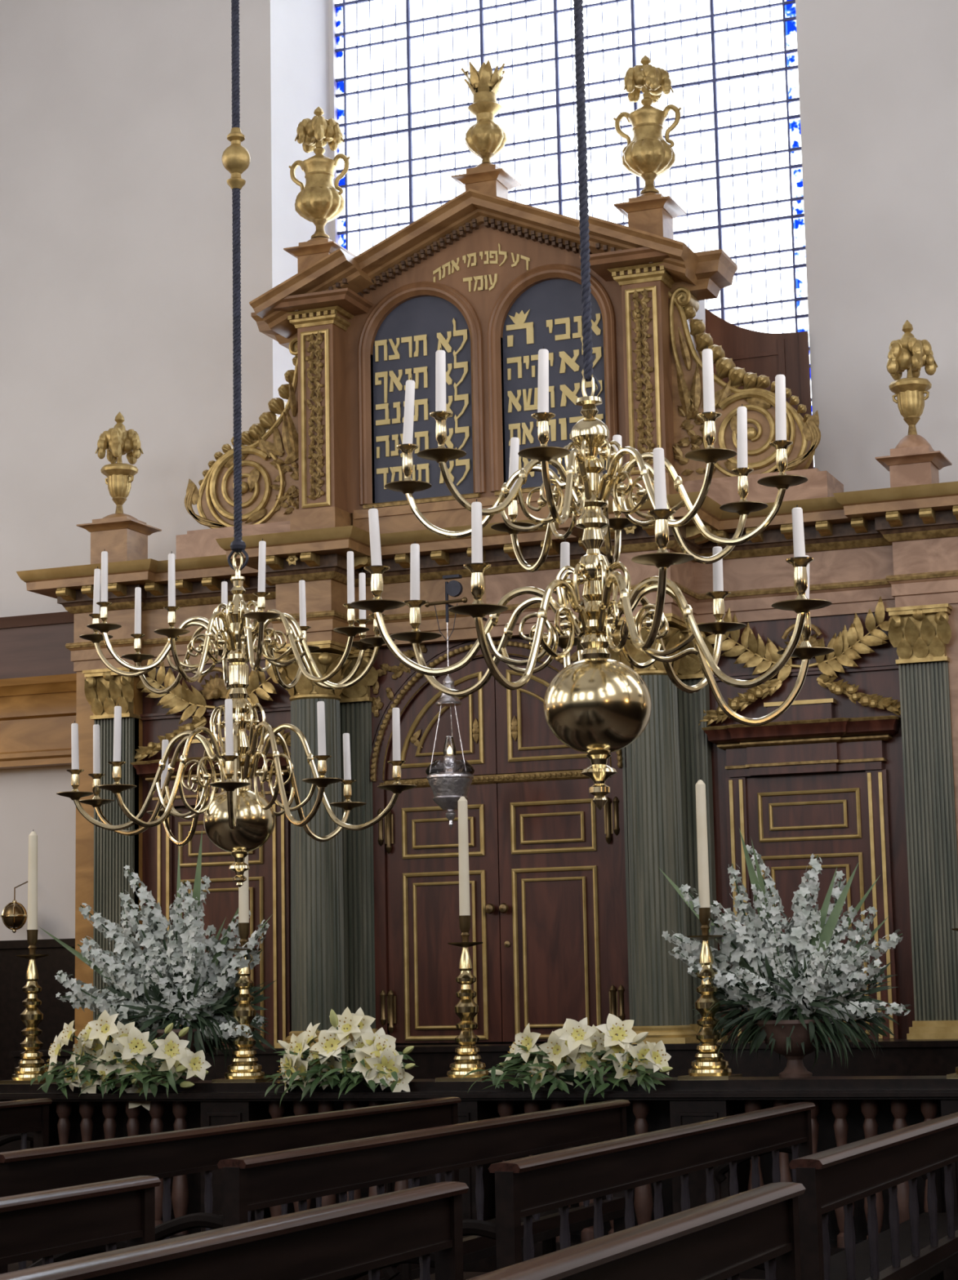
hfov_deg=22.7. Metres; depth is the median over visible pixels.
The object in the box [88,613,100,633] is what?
socket
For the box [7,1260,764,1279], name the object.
floor
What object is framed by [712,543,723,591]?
candle
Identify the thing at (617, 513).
socket
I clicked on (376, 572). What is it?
socket
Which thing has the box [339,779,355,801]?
socket
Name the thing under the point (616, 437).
candle
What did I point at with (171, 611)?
socket
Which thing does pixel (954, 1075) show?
candlestick
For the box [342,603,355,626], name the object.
socket
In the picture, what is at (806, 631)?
socket
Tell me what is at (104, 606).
socket
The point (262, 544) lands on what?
candle
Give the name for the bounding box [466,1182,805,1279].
bench
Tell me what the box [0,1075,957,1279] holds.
balustrade
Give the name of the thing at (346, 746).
candle
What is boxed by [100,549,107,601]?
candle
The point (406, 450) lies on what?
socket
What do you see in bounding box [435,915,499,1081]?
candlestick
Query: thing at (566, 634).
socket
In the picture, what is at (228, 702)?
candle
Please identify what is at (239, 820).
chandelier
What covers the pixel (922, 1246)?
bench
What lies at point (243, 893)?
candle
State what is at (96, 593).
candle
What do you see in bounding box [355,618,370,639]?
socket
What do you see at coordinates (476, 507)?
candle
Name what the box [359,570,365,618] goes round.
candle
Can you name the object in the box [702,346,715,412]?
candle
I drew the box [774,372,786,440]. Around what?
candle
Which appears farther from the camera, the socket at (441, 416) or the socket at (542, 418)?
the socket at (441, 416)
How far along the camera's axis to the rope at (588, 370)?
9.84 m
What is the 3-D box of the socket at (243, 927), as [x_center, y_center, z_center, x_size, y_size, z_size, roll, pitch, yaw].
[-1.524,1.922,15.460,0.078,0.175,0.077,-4,-9,21]
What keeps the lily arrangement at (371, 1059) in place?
on the balustrade
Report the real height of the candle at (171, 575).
0.273 m
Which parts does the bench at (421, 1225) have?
armrest, post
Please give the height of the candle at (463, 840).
0.767 m
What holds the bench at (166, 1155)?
on the floor
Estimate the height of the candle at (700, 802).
0.792 m
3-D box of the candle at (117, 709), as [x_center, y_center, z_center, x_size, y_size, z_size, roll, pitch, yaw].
[-1.750,0.449,11.545,0.041,0.285,0.038,-4,-9,21]
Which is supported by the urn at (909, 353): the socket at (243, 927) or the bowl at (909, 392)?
the bowl at (909, 392)
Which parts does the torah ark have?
gilt moulding, overdoor cornice, string moulding, raised panel, gilt moulding, door, cornice, architrave, gilt moulding, cap moulding, level cornice, tablet sill, tablet frame, gilt moulding, door, door, raised panel, gilt moulding, chain, chain, hanging lamp, glass dish, burner, lamp shade, lamp bracket, knob, cornice, door rail, arch moulding, knob, bed moulding, gilt moulding, gilt moulding, letter crown, tablet sill, gilt moulding, door, tablet frame, raised panel, gilt moulding, door, level cornice, cap moulding, gilt moulding, cornice, architrave, screen moulding, gilt moulding, overdoor cornice, string moulding, raised panel, door, gilt moulding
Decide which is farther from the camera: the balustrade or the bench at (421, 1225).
the balustrade
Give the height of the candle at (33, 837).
0.682 m
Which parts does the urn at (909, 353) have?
handle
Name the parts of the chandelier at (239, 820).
arm, arm, arm, arm, arm, arm, arm, arm, arm, arm, stem, globe, arm, arm, arm, arm, arm, arm, arm, arm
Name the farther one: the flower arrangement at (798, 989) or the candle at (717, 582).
the flower arrangement at (798, 989)
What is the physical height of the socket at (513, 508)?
0.147 m
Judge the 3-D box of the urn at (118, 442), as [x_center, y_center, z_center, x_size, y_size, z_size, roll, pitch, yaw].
[-2.985,-1.477,19.919,0.377,0.884,0.392,-4,-9,21]
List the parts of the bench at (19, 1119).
armrest, cap rail, post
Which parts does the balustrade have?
pier moulding, pier moulding, rail, panel, pier moulding, pier moulding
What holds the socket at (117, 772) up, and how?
attached to the chandelier at (239, 820)
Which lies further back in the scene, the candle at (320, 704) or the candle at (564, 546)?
the candle at (320, 704)
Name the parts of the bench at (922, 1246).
post, cap rail, seat, rail, armrest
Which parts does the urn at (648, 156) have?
handle, handle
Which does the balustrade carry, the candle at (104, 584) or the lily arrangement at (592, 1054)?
the lily arrangement at (592, 1054)
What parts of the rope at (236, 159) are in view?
cord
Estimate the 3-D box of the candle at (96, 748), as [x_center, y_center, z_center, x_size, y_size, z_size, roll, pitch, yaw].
[-2.003,0.566,12.498,0.039,0.273,0.038,-4,-9,21]
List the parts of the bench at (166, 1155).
post, cap rail, armrest, post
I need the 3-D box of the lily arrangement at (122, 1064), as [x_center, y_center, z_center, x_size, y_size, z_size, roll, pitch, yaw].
[-2.299,2.716,15.422,1.266,0.649,0.701,-4,-9,21]
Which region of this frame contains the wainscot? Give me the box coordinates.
[0,938,75,1080]
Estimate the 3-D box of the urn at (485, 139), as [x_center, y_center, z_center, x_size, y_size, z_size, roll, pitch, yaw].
[0.056,-4.229,19.141,0.368,0.869,0.369,-4,-9,21]
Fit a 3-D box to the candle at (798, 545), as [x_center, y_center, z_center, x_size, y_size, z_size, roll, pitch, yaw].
[1.222,-0.413,9.124,0.044,0.211,0.044,-4,-9,21]
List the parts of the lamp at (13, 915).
globe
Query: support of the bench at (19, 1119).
on the floor
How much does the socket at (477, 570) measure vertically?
0.178 m
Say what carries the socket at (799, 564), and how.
attached to the chandelier at (597, 705)
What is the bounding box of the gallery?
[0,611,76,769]
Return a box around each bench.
[0,1097,52,1263]
[0,1097,461,1274]
[0,1175,160,1268]
[0,1181,468,1279]
[155,1099,630,1279]
[381,1102,814,1279]
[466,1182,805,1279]
[788,1111,957,1279]
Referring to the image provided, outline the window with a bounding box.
[328,0,812,414]
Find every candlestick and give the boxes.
[0,929,56,1084]
[211,922,276,1083]
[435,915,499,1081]
[677,907,742,1079]
[946,928,957,1078]
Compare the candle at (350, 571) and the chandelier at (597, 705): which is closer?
the chandelier at (597, 705)
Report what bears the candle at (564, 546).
on the chandelier at (597, 705)
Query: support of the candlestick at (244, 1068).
on the balustrade
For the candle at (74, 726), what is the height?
0.250 m
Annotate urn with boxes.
[95,411,143,513]
[288,106,350,239]
[460,59,506,164]
[613,54,680,195]
[885,320,937,435]
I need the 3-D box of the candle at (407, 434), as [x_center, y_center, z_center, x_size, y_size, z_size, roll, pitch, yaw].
[-0.294,-0.953,9.967,0.059,0.292,0.043,-4,-9,21]
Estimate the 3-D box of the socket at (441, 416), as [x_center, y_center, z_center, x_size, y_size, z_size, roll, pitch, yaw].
[-0.149,-0.814,9.456,0.093,0.171,0.091,-4,-9,21]
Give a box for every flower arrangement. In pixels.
[37,828,276,1081]
[657,828,911,1077]
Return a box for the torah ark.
[8,162,957,1079]
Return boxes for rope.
[221,0,250,570]
[573,0,600,396]
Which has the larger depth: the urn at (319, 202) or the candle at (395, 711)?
the urn at (319, 202)
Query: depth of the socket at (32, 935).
16.01 m
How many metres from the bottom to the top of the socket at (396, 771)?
0.126 m
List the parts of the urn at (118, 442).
handle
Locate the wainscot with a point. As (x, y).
(56, 1012)
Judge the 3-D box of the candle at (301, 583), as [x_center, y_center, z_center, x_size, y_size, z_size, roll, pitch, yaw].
[-0.920,-0.196,12.445,0.037,0.259,0.036,-4,-9,21]
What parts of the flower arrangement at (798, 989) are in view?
stem, stem, stem, stem, stem, stem, stem, stem, stem, stem, stem, stem, stem, stem, stem, stem, stem, stem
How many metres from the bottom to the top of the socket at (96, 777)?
0.148 m
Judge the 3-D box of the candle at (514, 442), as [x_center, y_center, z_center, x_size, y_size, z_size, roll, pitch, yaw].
[0.152,-0.768,10.470,0.057,0.269,0.043,-4,-9,21]
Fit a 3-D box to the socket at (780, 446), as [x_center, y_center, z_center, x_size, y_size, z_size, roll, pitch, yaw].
[1.186,-0.695,9.341,0.093,0.160,0.091,-4,-9,21]
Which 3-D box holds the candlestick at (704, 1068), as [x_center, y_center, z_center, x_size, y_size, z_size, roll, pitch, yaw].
[1.367,2.114,14.281,0.310,1.015,0.310,-4,-9,21]
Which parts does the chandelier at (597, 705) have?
arm, arm, arm, arm, arm, arm, arm, arm, stem, globe, arm, arm, arm, arm, arm, arm, arm, arm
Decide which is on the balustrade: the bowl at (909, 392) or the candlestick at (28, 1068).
the candlestick at (28, 1068)
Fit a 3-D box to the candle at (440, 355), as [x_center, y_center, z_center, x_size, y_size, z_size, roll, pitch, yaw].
[-0.153,-1.032,9.488,0.044,0.269,0.043,-4,-9,21]
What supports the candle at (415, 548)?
on the chandelier at (597, 705)
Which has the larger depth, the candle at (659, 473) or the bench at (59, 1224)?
the candle at (659, 473)
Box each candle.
[26,830,37,929]
[71,720,79,768]
[93,566,100,613]
[93,722,100,773]
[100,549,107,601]
[112,703,121,761]
[134,585,141,633]
[160,737,168,788]
[168,551,175,606]
[221,580,227,626]
[224,697,233,755]
[238,852,248,923]
[257,538,266,591]
[298,578,306,626]
[316,698,325,755]
[342,732,351,779]
[346,551,354,603]
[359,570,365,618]
[368,506,382,565]
[391,705,400,760]
[402,377,414,444]
[409,541,419,599]
[435,347,445,411]
[457,794,470,915]
[471,498,482,563]
[508,435,519,492]
[537,346,548,412]
[560,539,569,578]
[612,432,621,474]
[652,444,666,509]
[694,777,709,907]
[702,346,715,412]
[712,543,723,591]
[737,404,747,467]
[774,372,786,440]
[791,504,804,557]
[804,555,808,599]
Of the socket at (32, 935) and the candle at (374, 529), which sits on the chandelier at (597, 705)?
the candle at (374, 529)
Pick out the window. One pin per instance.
(788, 23)
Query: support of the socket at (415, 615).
attached to the chandelier at (597, 705)
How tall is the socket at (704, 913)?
0.175 m
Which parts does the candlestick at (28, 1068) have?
plate, stem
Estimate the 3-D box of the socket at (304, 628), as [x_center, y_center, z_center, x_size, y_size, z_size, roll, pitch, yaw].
[-0.915,-0.008,12.417,0.081,0.118,0.080,-4,-9,21]
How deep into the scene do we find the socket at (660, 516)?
8.67 m
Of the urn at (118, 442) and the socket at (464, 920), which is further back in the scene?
the urn at (118, 442)
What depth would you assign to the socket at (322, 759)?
10.94 m
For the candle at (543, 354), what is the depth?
9.01 m
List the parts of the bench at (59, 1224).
armrest, cap rail, post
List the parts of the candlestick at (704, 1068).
stem, plate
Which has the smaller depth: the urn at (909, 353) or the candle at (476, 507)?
the candle at (476, 507)
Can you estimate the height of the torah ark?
8.196 m
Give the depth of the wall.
21.01 m
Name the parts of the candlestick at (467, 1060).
plate, stem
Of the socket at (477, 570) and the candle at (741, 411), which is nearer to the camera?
the socket at (477, 570)
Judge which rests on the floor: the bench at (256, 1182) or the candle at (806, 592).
the bench at (256, 1182)
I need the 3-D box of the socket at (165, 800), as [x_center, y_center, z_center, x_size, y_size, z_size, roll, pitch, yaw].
[-1.669,0.856,12.650,0.089,0.128,0.088,-4,-9,21]
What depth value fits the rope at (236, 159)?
12.15 m
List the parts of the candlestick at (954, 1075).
plate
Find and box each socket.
[26,929,38,954]
[66,768,84,791]
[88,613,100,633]
[88,773,105,799]
[96,601,112,622]
[107,761,125,784]
[129,633,145,653]
[155,788,172,810]
[163,606,180,628]
[219,626,227,648]
[219,755,239,782]
[237,922,249,948]
[253,591,270,611]
[299,626,311,645]
[312,755,331,777]
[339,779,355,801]
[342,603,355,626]
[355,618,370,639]
[363,565,390,599]
[368,613,385,636]
[386,760,405,784]
[395,444,417,480]
[403,600,426,631]
[429,410,452,448]
[458,915,471,942]
[462,562,490,604]
[507,494,523,521]
[530,412,555,446]
[552,589,573,636]
[609,490,621,517]
[646,508,675,552]
[697,411,721,448]
[698,907,710,935]
[705,591,730,622]
[730,467,753,502]
[768,440,792,475]
[785,556,813,599]
[798,609,811,647]
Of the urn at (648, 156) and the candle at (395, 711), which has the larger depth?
the urn at (648, 156)
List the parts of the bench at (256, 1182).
armrest, post, cap rail, rail, seat, armrest, post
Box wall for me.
[0,0,957,940]
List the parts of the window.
frame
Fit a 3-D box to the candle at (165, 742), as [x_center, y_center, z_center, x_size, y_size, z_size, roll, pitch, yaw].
[-1.670,0.655,12.679,0.042,0.277,0.038,-4,-9,21]
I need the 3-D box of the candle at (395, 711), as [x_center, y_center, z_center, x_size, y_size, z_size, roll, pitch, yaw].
[-0.393,0.443,11.331,0.038,0.268,0.037,-4,-9,21]
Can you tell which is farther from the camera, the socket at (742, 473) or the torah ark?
the torah ark
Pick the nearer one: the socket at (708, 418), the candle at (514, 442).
the socket at (708, 418)
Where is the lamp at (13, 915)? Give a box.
[0,880,27,933]
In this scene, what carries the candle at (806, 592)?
on the chandelier at (597, 705)
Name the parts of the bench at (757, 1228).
armrest, post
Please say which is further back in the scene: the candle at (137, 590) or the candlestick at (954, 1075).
the candlestick at (954, 1075)
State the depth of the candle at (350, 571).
11.35 m
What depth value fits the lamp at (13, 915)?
20.41 m
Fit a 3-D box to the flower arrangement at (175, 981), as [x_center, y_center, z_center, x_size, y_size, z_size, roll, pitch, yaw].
[-2.146,2.102,15.829,1.823,1.680,0.868,-3,-9,12]
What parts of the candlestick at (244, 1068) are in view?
stem, plate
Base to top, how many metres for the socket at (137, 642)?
0.123 m
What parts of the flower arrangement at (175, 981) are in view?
stem, stem, stem, stem, stem, stem, stem, stem, stem, stem, stem, stem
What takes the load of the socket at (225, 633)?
attached to the chandelier at (239, 820)
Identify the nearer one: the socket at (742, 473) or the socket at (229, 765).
the socket at (742, 473)
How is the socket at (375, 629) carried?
attached to the chandelier at (239, 820)
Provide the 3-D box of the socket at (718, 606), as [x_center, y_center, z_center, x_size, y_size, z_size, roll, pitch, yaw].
[1.020,-0.125,10.142,0.108,0.152,0.106,-4,-9,21]
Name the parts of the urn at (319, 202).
handle, handle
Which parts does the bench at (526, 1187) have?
armrest, post, cap rail, armrest, post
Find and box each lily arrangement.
[30,1009,211,1111]
[256,1006,418,1103]
[461,1013,672,1104]
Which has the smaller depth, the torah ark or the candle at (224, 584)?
the candle at (224, 584)
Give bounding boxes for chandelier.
[56,551,417,887]
[348,374,834,809]
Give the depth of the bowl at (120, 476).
19.81 m
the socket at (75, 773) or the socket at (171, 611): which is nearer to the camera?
the socket at (171, 611)
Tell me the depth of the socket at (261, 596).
11.05 m
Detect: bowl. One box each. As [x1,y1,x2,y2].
[100,462,137,497]
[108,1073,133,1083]
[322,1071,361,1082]
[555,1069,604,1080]
[888,377,931,417]

